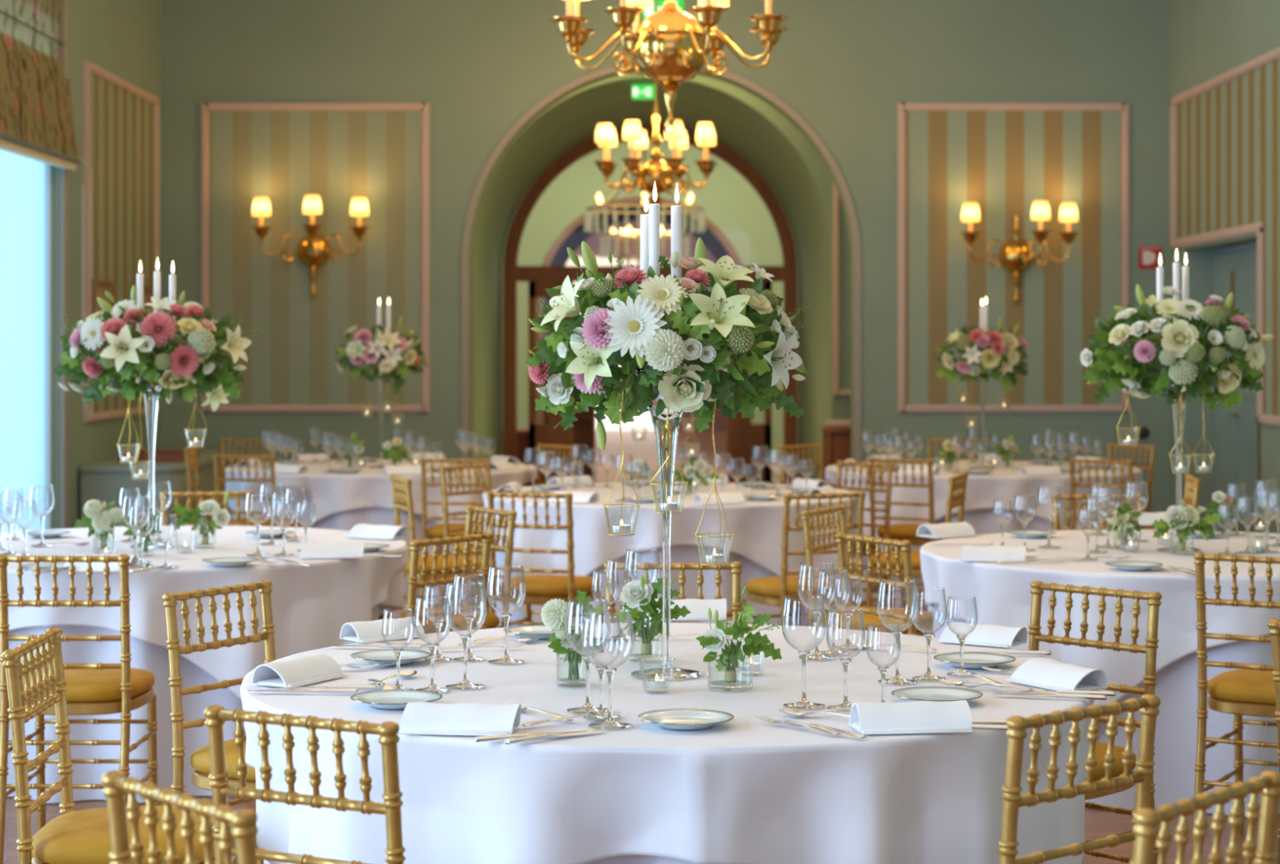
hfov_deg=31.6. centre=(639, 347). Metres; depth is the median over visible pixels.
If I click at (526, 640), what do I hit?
spoon
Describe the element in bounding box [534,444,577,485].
chair
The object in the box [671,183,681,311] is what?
taper candle
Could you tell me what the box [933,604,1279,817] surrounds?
underskirt
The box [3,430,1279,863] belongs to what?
floor
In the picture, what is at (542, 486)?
bread plate
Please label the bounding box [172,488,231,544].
posy
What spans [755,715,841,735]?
fork
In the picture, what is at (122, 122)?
panel
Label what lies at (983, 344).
flower arrangement
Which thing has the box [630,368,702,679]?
vase
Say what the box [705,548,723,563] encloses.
tealight
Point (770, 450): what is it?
bowl
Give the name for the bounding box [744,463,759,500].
wine glass
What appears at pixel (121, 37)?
wall
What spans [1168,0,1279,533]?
wall
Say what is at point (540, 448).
bowl
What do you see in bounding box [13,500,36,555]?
wine glass
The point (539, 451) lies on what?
bowl
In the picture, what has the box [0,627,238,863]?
chair
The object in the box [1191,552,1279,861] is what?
chair
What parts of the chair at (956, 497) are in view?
leg, leg, seat frame, post, rail, rail, post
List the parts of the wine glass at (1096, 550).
stem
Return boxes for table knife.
[128,565,179,573]
[248,688,358,693]
[266,684,377,689]
[328,644,422,648]
[337,641,431,646]
[363,555,403,558]
[474,732,569,742]
[503,728,604,745]
[928,543,992,546]
[951,650,1051,655]
[971,720,1007,724]
[972,724,1008,730]
[992,693,1106,700]
[997,560,1062,564]
[1002,690,1115,696]
[1007,558,1071,560]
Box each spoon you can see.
[30,542,90,546]
[253,556,296,562]
[372,671,417,687]
[457,637,539,646]
[506,703,573,721]
[653,633,733,638]
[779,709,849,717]
[852,644,937,651]
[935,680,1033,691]
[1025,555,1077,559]
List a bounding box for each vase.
[128,360,173,548]
[368,355,391,467]
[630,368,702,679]
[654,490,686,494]
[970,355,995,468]
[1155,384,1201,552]
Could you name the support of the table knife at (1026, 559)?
on the tablecloth at (1002, 595)
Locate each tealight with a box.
[100,548,111,555]
[122,453,133,461]
[134,470,146,478]
[179,542,191,551]
[190,438,201,446]
[364,411,370,416]
[384,406,391,411]
[612,520,631,533]
[635,435,643,439]
[647,674,666,689]
[659,496,678,511]
[684,425,692,430]
[688,450,696,456]
[691,482,697,488]
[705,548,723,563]
[742,657,759,671]
[1000,404,1007,408]
[1122,436,1133,444]
[1124,542,1136,550]
[1159,534,1170,542]
[1174,464,1186,471]
[1197,462,1208,471]
[1252,542,1263,551]
[1255,523,1265,529]
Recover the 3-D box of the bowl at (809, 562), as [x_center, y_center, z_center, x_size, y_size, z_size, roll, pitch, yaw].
[0.402,0.547,5.151,0.088,0.112,0.088,0,0,0]
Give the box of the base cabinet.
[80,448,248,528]
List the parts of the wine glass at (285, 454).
stem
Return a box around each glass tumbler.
[93,548,113,553]
[134,551,154,556]
[194,543,215,548]
[343,458,356,469]
[556,640,591,687]
[628,653,662,662]
[682,491,696,494]
[707,653,753,690]
[1000,456,1013,468]
[1113,532,1126,550]
[1169,532,1194,555]
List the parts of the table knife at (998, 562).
handle, blade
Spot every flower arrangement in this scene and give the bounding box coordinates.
[52,284,263,412]
[334,315,428,394]
[524,237,813,451]
[932,317,1028,391]
[1080,284,1273,412]
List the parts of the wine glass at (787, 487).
stem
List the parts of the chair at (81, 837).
post, rail, rail, rail, rail, post, seat frame, leg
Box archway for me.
[471,72,850,488]
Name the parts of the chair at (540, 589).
post, leg, rail, rail, rail, rail, seat frame, post, leg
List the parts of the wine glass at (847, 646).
stem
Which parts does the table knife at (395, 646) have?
blade, handle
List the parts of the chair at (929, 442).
post, rail, rail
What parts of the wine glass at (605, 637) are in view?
stem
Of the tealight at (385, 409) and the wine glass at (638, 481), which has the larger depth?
the tealight at (385, 409)
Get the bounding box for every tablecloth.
[0,525,408,700]
[225,459,537,528]
[240,622,1097,863]
[482,482,857,625]
[825,460,1143,560]
[920,529,1279,706]
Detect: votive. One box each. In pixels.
[116,396,139,463]
[128,391,152,479]
[184,382,207,448]
[360,372,373,417]
[381,373,394,412]
[391,394,404,424]
[603,387,639,536]
[631,417,648,441]
[649,408,688,514]
[680,413,697,431]
[683,413,700,457]
[695,400,733,566]
[956,382,970,403]
[964,375,978,427]
[997,389,1011,409]
[1116,391,1140,446]
[1168,391,1191,474]
[1191,400,1215,473]
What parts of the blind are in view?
rod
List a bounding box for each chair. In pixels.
[0,554,159,863]
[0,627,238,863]
[101,770,257,863]
[160,490,254,526]
[162,580,275,863]
[183,447,231,524]
[193,438,272,508]
[203,705,405,863]
[213,453,302,528]
[378,505,517,634]
[390,475,489,607]
[405,532,493,629]
[419,457,490,612]
[439,462,492,612]
[486,491,604,628]
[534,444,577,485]
[604,561,742,623]
[741,491,866,627]
[777,444,823,485]
[800,505,933,636]
[835,460,894,608]
[835,532,917,635]
[865,472,968,607]
[867,457,956,611]
[926,438,986,460]
[997,694,1160,863]
[1027,581,1161,863]
[1051,493,1144,530]
[1068,457,1156,529]
[1107,443,1155,527]
[1133,770,1279,863]
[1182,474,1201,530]
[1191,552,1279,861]
[1267,618,1279,863]
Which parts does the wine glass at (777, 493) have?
stem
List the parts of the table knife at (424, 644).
blade, handle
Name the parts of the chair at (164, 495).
post, rail, rail, post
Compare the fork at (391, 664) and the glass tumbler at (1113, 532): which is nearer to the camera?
the fork at (391, 664)
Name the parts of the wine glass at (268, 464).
stem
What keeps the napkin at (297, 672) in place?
on the tablecloth at (744, 789)
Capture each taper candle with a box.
[136,262,143,332]
[154,259,160,330]
[168,261,175,324]
[377,297,381,338]
[386,297,391,330]
[640,191,648,284]
[648,182,659,306]
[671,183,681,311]
[979,299,983,330]
[983,297,987,334]
[1156,253,1163,333]
[1173,248,1179,320]
[1182,253,1189,317]
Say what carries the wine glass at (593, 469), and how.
on the tablecloth at (756, 526)
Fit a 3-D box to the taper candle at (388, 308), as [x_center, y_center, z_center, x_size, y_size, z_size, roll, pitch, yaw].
[-1.487,-0.151,13.400,0.024,0.289,0.024,0,0,0]
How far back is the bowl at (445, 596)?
4.65 m
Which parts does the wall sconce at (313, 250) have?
lamp shade, arm, lamp shade, arm, turned stem, plate, arm, lamp shade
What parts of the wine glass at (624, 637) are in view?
stem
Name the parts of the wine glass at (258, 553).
stem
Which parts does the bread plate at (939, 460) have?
plate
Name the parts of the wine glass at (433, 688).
stem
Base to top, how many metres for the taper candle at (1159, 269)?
0.309 m
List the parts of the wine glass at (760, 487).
stem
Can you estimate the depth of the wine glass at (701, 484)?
11.60 m
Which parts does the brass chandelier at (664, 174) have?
lamp shade, lamp shade, arm, arm, lamp shade, lamp shade, arm, arm, arm, arm, lamp shade, lamp shade, arm, arm, lamp shade, lamp shade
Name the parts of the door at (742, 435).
rail, rail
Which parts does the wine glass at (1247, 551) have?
stem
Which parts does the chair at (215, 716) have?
post, rail, rail, rail, post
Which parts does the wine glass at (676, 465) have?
stem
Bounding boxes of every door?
[502,124,797,486]
[1213,245,1257,533]
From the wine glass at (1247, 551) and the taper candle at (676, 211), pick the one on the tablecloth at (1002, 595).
the wine glass at (1247, 551)
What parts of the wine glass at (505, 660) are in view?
stem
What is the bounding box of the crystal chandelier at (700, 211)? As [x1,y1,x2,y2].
[583,148,706,266]
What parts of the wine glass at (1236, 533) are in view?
stem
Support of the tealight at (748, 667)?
in the glass at (735, 642)
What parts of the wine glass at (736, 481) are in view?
stem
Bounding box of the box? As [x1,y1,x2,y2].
[826,420,850,427]
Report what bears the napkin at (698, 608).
on the tablecloth at (744, 789)
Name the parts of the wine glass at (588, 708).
stem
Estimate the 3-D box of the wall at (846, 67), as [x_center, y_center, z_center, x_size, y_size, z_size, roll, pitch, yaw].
[0.180,-0.890,16.650,7.340,4.700,0.300,0,0,0]
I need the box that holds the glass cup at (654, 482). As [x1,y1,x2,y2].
[650,481,686,514]
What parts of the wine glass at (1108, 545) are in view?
stem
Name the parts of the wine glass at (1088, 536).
stem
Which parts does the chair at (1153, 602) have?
post, rail, rail, seat frame, rail, rail, post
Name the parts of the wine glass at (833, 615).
stem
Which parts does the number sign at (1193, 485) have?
post, rail, post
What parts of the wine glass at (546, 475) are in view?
stem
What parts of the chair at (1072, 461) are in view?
post, rail, rail, rail, rail, post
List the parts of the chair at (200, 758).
post, rail, rail, rail, seat frame, rail, post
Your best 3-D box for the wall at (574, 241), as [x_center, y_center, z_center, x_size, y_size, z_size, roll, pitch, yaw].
[0.000,-1.140,32.100,6.000,5.200,1.800,0,0,0]
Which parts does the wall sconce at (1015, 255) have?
lamp shade, arm, plate, turned stem, arm, lamp shade, arm, lamp shade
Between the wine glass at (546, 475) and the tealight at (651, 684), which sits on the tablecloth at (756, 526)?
the wine glass at (546, 475)
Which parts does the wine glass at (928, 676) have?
stem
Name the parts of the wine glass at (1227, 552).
stem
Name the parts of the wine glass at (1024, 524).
stem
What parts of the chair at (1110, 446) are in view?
post, rail, rail, post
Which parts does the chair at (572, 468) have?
post, rail, rail, rail, post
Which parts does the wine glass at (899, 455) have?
stem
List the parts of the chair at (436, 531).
post, leg, seat frame, rail, rail, rail, rail, post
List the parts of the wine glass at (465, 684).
stem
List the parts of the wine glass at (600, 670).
stem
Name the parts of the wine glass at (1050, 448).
stem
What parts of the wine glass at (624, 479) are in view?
stem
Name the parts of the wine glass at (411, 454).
stem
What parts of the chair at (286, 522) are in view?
post, rail, rail, rail, rail, post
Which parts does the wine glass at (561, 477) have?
stem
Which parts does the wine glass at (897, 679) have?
stem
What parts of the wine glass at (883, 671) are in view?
stem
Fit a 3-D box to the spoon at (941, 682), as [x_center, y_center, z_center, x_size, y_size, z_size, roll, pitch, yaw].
[0.710,0.697,4.672,0.208,0.013,0.041,0,0,28]
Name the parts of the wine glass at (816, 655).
stem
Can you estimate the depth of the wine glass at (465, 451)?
13.23 m
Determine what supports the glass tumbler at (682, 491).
on the tablecloth at (756, 526)
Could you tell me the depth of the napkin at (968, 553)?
7.48 m
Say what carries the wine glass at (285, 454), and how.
on the tablecloth at (331, 493)
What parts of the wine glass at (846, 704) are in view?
stem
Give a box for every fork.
[23,565,52,571]
[142,561,151,570]
[257,560,312,566]
[338,662,396,666]
[338,663,379,669]
[367,679,394,690]
[440,644,526,650]
[472,632,552,642]
[520,711,621,727]
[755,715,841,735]
[777,719,866,738]
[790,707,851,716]
[947,682,1048,691]
[951,669,1004,687]
[981,666,1017,671]
[1071,555,1131,560]
[1155,566,1195,575]
[1166,565,1195,573]
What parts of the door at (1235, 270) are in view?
handle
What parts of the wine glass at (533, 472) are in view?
stem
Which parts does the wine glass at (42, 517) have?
stem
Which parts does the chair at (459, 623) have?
post, rail, rail, rail, rail, post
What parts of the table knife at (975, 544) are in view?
blade, handle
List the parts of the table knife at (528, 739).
handle, blade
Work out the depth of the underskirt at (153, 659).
7.28 m
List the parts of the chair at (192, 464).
post, rail, rail, rail, post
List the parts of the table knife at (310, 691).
blade, handle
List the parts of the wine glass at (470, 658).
stem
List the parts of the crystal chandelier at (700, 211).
bulb, bulb, bulb, bulb, bulb, bulb, bulb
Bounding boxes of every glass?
[0,491,23,555]
[0,501,11,550]
[4,487,26,540]
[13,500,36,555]
[29,484,54,546]
[119,488,141,542]
[122,495,150,563]
[129,506,154,568]
[146,481,172,542]
[155,515,177,568]
[173,533,196,552]
[244,492,271,556]
[259,484,284,545]
[261,430,275,466]
[265,434,280,455]
[271,493,290,538]
[272,497,295,556]
[274,434,287,464]
[279,438,292,464]
[284,488,306,542]
[286,438,298,464]
[292,441,303,465]
[296,502,315,551]
[308,429,322,462]
[320,433,333,462]
[321,435,337,472]
[333,435,344,462]
[335,438,349,472]
[348,442,360,472]
[382,608,414,690]
[403,430,415,462]
[403,435,418,465]
[413,595,451,693]
[414,434,426,462]
[417,437,430,471]
[422,584,453,661]
[430,442,442,471]
[444,582,486,689]
[452,573,486,662]
[453,428,468,464]
[457,431,472,465]
[466,431,479,464]
[471,435,484,468]
[483,439,495,459]
[486,565,525,664]
[524,448,542,493]
[537,451,556,493]
[539,453,555,492]
[553,456,569,490]
[565,598,610,714]
[568,461,583,491]
[570,445,588,487]
[581,614,622,719]
[586,448,600,487]
[586,608,634,729]
[591,570,619,642]
[600,453,613,487]
[605,559,637,640]
[613,453,633,502]
[624,549,660,639]
[630,459,647,501]
[638,657,675,693]
[646,464,660,501]
[673,444,684,485]
[697,453,710,485]
[712,453,732,493]
[728,458,745,500]
[733,641,768,675]
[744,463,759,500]
[751,445,768,489]
[766,450,782,489]
[768,449,786,495]
[781,455,795,488]
[782,595,826,709]
[784,454,799,495]
[797,561,835,660]
[799,459,813,494]
[817,568,850,655]
[826,608,865,711]
[833,576,862,649]
[860,431,875,467]
[866,622,901,702]
[873,435,886,458]
[876,577,918,684]
[880,432,895,458]
[888,429,903,464]
[893,436,906,468]
[901,434,913,463]
[911,586,946,681]
[912,435,924,463]
[946,595,977,676]
[950,435,965,473]
[963,438,977,473]
[966,428,981,462]
[976,443,988,470]
[977,431,991,462]
[990,435,1001,462]
[992,500,1012,546]
[1013,493,1035,551]
[1029,434,1044,466]
[1036,486,1062,548]
[1042,429,1057,465]
[1042,438,1056,466]
[1054,432,1067,465]
[1055,443,1067,472]
[1066,431,1082,468]
[1066,436,1078,465]
[1077,509,1098,560]
[1079,435,1093,469]
[1085,496,1108,553]
[1089,483,1111,535]
[1091,440,1103,469]
[1095,486,1120,548]
[1119,531,1142,551]
[1124,481,1148,542]
[1217,504,1237,555]
[1226,483,1246,535]
[1235,496,1259,554]
[1253,480,1278,538]
[1254,489,1279,553]
[1266,493,1279,546]
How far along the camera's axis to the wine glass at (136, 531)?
7.45 m
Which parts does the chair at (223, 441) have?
post, rail, rail, post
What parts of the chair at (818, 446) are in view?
post, rail, rail, post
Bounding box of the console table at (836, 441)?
[821,426,850,487]
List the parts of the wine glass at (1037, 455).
stem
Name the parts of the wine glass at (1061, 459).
stem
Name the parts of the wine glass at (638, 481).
stem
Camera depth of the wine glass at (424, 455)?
12.88 m
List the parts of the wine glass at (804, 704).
stem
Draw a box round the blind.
[0,0,80,170]
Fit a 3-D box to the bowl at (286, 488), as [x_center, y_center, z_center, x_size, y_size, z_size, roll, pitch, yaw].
[-1.255,0.564,8.259,0.077,0.100,0.077,0,0,0]
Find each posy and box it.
[74,499,127,549]
[122,511,161,552]
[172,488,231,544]
[339,431,364,466]
[379,437,410,466]
[540,590,605,679]
[612,570,690,655]
[622,460,656,488]
[674,456,720,491]
[695,586,789,683]
[938,440,963,468]
[993,434,1022,466]
[1106,502,1142,546]
[1151,499,1221,551]
[1204,491,1244,531]
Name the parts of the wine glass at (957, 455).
stem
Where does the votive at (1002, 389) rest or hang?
hanging from the flower arrangement at (983, 344)
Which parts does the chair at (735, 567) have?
post, rail, rail, post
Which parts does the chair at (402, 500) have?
post, rail, rail, post, seat frame, leg, leg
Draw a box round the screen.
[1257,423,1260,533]
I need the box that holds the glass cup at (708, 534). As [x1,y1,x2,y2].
[696,533,732,566]
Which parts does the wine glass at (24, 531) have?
stem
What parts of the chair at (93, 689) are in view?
post, leg, rail, rail, rail, rail, seat frame, post, leg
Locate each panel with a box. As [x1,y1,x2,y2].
[89,71,155,413]
[208,110,422,404]
[905,110,1121,404]
[1174,57,1279,416]
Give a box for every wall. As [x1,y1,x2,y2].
[52,0,160,529]
[160,0,1168,528]
[502,139,783,457]
[542,204,729,334]
[574,219,726,430]
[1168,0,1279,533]
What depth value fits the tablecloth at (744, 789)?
4.18 m
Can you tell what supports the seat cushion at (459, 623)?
on the chair at (459, 623)
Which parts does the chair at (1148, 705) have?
post, rail, rail, rail, post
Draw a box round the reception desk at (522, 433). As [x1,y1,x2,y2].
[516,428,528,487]
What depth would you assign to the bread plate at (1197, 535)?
8.41 m
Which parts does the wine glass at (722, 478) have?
stem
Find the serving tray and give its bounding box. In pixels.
[118,450,199,462]
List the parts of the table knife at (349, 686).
blade, handle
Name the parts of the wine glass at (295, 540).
stem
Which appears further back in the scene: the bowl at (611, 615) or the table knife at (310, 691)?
the table knife at (310, 691)
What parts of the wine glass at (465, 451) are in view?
stem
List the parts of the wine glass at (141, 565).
stem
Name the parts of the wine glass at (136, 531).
stem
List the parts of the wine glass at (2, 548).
stem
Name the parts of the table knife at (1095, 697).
blade, handle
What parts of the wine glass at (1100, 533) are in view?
stem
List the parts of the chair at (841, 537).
post, rail, rail, rail, post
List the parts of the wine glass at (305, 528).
stem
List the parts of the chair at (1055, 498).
post, rail, rail, post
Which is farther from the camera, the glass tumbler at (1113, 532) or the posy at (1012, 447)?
the posy at (1012, 447)
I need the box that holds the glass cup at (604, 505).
[603,503,639,536]
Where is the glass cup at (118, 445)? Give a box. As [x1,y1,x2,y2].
[117,444,139,463]
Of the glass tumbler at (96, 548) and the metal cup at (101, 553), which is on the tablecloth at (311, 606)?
the glass tumbler at (96, 548)
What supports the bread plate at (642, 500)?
on the tablecloth at (756, 526)
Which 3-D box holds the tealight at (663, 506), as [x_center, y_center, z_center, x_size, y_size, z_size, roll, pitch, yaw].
[0.060,0.327,4.750,0.039,0.030,0.039,0,0,0]
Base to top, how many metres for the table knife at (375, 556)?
0.010 m
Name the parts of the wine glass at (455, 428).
stem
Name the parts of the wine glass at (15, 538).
stem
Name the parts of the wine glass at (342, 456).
stem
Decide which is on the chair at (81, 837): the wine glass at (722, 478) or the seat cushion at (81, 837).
the seat cushion at (81, 837)
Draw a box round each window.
[0,149,52,532]
[564,257,682,314]
[595,365,653,430]
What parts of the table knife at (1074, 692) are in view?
blade, handle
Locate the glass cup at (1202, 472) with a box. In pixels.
[1192,455,1214,473]
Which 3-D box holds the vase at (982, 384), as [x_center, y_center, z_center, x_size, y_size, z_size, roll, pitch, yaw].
[2.002,0.377,13.236,0.154,0.660,0.154,0,0,6]
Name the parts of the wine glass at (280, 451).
stem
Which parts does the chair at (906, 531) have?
post, rail, rail, rail, rail, leg, seat frame, post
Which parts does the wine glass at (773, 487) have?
stem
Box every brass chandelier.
[549,0,788,134]
[593,0,717,205]
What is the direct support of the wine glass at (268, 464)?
on the tablecloth at (331, 493)
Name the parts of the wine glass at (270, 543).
stem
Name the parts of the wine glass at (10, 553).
stem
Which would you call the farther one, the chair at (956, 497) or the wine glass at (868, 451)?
the wine glass at (868, 451)
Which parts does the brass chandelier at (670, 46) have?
arm, arm, arm, arm, lamp shade, arm, arm, lamp shade, arm, arm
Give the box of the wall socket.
[1136,426,1149,439]
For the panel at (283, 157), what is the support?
attached to the wall at (846, 67)
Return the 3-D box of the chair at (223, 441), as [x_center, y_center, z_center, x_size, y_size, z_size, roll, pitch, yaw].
[-2.583,1.023,14.328,0.392,0.877,0.459,0,0,20]
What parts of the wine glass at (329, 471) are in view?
stem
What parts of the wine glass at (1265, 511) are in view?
stem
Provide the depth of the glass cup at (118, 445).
7.99 m
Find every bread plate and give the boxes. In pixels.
[21,530,71,537]
[21,563,75,572]
[201,557,257,566]
[245,530,294,537]
[259,466,270,470]
[274,460,303,464]
[330,469,362,473]
[350,649,430,665]
[350,689,442,709]
[352,457,379,462]
[363,543,390,551]
[428,467,454,471]
[503,625,555,639]
[533,484,568,489]
[537,492,554,493]
[620,480,653,485]
[626,497,660,502]
[637,708,733,729]
[737,482,772,487]
[742,494,782,500]
[788,488,813,493]
[862,462,889,463]
[876,466,899,471]
[891,687,982,702]
[925,458,954,462]
[933,653,1015,668]
[961,470,994,474]
[1007,530,1055,537]
[1025,459,1055,463]
[1059,468,1085,472]
[1080,464,1106,468]
[1105,561,1163,570]
[1175,530,1225,537]
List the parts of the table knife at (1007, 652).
blade, handle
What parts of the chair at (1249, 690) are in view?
post, rail, leg, rail, rail, rail, seat frame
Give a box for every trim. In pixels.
[59,0,67,528]
[83,60,159,422]
[200,102,429,413]
[461,62,861,462]
[536,195,742,424]
[832,180,850,396]
[897,102,1129,413]
[1170,47,1279,426]
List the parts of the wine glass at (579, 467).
stem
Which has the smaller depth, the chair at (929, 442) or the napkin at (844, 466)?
the napkin at (844, 466)
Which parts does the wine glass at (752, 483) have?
stem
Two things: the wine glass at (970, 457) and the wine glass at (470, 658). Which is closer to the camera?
the wine glass at (470, 658)
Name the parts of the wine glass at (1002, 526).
stem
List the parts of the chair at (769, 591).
leg, post, seat frame, rail, rail, rail, rail, post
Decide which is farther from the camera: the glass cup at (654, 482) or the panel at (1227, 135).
the panel at (1227, 135)
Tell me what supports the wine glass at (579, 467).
on the tablecloth at (756, 526)
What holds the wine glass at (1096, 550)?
on the tablecloth at (1002, 595)
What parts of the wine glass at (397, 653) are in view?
stem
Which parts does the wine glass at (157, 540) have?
stem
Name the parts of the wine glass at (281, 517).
stem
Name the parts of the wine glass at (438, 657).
stem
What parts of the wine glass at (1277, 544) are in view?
stem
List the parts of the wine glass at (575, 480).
stem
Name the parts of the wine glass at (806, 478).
stem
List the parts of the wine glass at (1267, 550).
stem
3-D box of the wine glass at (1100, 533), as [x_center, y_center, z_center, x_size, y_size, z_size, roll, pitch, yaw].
[1.736,0.611,8.541,0.077,0.192,0.077,0,0,-45]
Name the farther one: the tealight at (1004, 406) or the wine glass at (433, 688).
the tealight at (1004, 406)
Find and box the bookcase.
[542,334,595,483]
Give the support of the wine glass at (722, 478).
on the tablecloth at (756, 526)
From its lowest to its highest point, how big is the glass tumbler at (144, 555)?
0.086 m
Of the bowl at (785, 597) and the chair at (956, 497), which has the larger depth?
the chair at (956, 497)
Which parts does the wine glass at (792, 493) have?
stem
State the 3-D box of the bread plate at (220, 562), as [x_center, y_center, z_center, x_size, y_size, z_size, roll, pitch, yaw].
[-1.329,0.698,7.346,0.181,0.017,0.181,0,0,0]
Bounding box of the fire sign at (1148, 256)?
[1138,246,1161,269]
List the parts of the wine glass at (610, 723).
stem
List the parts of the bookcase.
shelf, shelf, shelf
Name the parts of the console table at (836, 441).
leg, leg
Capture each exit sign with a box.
[631,84,654,99]
[642,0,684,18]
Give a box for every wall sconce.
[249,195,370,297]
[959,200,1079,303]
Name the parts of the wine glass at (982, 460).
stem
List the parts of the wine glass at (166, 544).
stem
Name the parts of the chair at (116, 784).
post, rail, post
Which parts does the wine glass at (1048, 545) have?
stem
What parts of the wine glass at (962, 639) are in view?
stem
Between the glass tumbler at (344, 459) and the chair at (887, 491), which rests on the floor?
the chair at (887, 491)
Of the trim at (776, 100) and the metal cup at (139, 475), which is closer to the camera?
the metal cup at (139, 475)
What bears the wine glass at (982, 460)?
on the tablecloth at (1002, 486)
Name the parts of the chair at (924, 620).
post, rail, rail, rail, rail, post, seat frame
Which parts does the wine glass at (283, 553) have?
stem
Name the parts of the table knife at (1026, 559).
handle, blade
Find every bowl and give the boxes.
[0,491,23,524]
[4,487,26,513]
[13,500,36,528]
[29,484,54,515]
[119,488,141,515]
[122,495,150,529]
[129,506,154,537]
[146,481,172,512]
[155,515,177,541]
[244,492,271,524]
[259,484,284,515]
[271,493,290,515]
[272,497,295,528]
[284,488,306,515]
[296,502,315,526]
[382,608,414,651]
[413,595,451,645]
[422,584,453,623]
[444,582,486,635]
[452,573,486,617]
[486,565,525,615]
[524,448,542,471]
[537,451,556,475]
[565,598,610,657]
[581,614,622,667]
[586,608,634,670]
[591,570,619,606]
[605,559,637,598]
[613,453,633,476]
[624,549,660,583]
[630,459,647,479]
[712,453,732,476]
[768,449,786,472]
[782,595,826,653]
[797,561,835,612]
[817,568,850,612]
[826,608,865,660]
[833,576,862,612]
[866,622,901,668]
[876,577,918,631]
[911,586,946,635]
[946,595,977,636]
[992,500,1012,524]
[1013,493,1035,523]
[1036,486,1062,516]
[1077,509,1098,534]
[1085,496,1108,523]
[1089,483,1111,510]
[1095,486,1120,517]
[1124,481,1148,511]
[1217,504,1237,529]
[1226,483,1246,509]
[1235,496,1259,525]
[1253,480,1278,508]
[1254,489,1279,520]
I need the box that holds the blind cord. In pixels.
[78,157,93,414]
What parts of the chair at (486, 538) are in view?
post, rail, rail, rail, post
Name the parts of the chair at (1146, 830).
post, rail, post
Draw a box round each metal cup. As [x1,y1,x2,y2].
[100,551,111,555]
[122,457,133,461]
[134,473,146,478]
[190,441,201,446]
[612,524,631,533]
[635,436,643,439]
[647,680,666,689]
[659,502,678,511]
[684,426,692,430]
[688,453,696,456]
[705,554,723,563]
[742,662,759,671]
[1000,405,1007,408]
[1122,440,1133,444]
[1159,537,1170,542]
[1174,466,1186,471]
[1197,466,1208,471]
[1255,525,1265,529]
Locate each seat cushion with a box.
[22,668,155,702]
[31,805,235,863]
[190,736,255,782]
[193,497,227,506]
[193,506,231,519]
[228,517,302,528]
[378,607,499,634]
[404,554,489,573]
[426,523,484,537]
[452,540,482,555]
[497,574,602,596]
[744,576,852,598]
[818,606,933,633]
[871,550,920,568]
[876,523,929,539]
[1089,524,1156,529]
[1092,742,1136,782]
[1207,669,1275,705]
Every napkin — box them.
[61,554,137,572]
[233,458,260,467]
[251,653,346,687]
[266,463,308,473]
[291,453,328,462]
[299,542,364,559]
[339,617,426,642]
[345,524,408,540]
[382,465,421,475]
[397,702,521,736]
[409,453,445,460]
[484,460,515,471]
[490,455,522,464]
[495,482,521,493]
[548,475,592,485]
[548,490,599,503]
[644,599,726,621]
[692,474,728,484]
[693,492,744,505]
[793,478,835,488]
[808,485,838,498]
[836,458,856,468]
[848,700,973,735]
[866,454,902,462]
[897,465,939,475]
[915,522,977,538]
[937,622,1027,648]
[960,545,1026,562]
[978,453,1013,461]
[1005,658,1107,691]
[1018,466,1062,475]
[1075,456,1112,465]
[1106,463,1128,471]
[1137,511,1175,525]
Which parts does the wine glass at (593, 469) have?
stem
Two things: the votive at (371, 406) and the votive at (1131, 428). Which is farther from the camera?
the votive at (371, 406)
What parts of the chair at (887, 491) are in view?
post, rail, rail, seat frame, rail, rail, post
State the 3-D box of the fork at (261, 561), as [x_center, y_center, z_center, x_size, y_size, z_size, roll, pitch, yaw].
[-1.152,0.700,7.350,0.208,0.011,0.024,0,0,28]
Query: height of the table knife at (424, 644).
0.010 m
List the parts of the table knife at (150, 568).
handle, blade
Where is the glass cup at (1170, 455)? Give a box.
[1168,453,1191,474]
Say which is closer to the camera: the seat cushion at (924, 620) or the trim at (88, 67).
the seat cushion at (924, 620)
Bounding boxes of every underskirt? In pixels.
[6,604,394,803]
[231,506,479,608]
[263,855,694,863]
[495,540,852,627]
[852,508,1053,608]
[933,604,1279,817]
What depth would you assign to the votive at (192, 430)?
8.10 m
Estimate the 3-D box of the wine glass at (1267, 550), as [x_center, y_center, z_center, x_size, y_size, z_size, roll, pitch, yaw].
[2.164,0.599,7.807,0.088,0.215,0.088,0,0,45]
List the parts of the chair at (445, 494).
post, rail, rail, rail, rail, post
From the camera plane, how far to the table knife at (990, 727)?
4.17 m
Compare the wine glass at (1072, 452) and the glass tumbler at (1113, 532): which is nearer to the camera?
the glass tumbler at (1113, 532)
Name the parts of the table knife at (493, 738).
handle, blade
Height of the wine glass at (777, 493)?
0.215 m
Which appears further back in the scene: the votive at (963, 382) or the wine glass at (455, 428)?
the wine glass at (455, 428)
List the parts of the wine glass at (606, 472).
stem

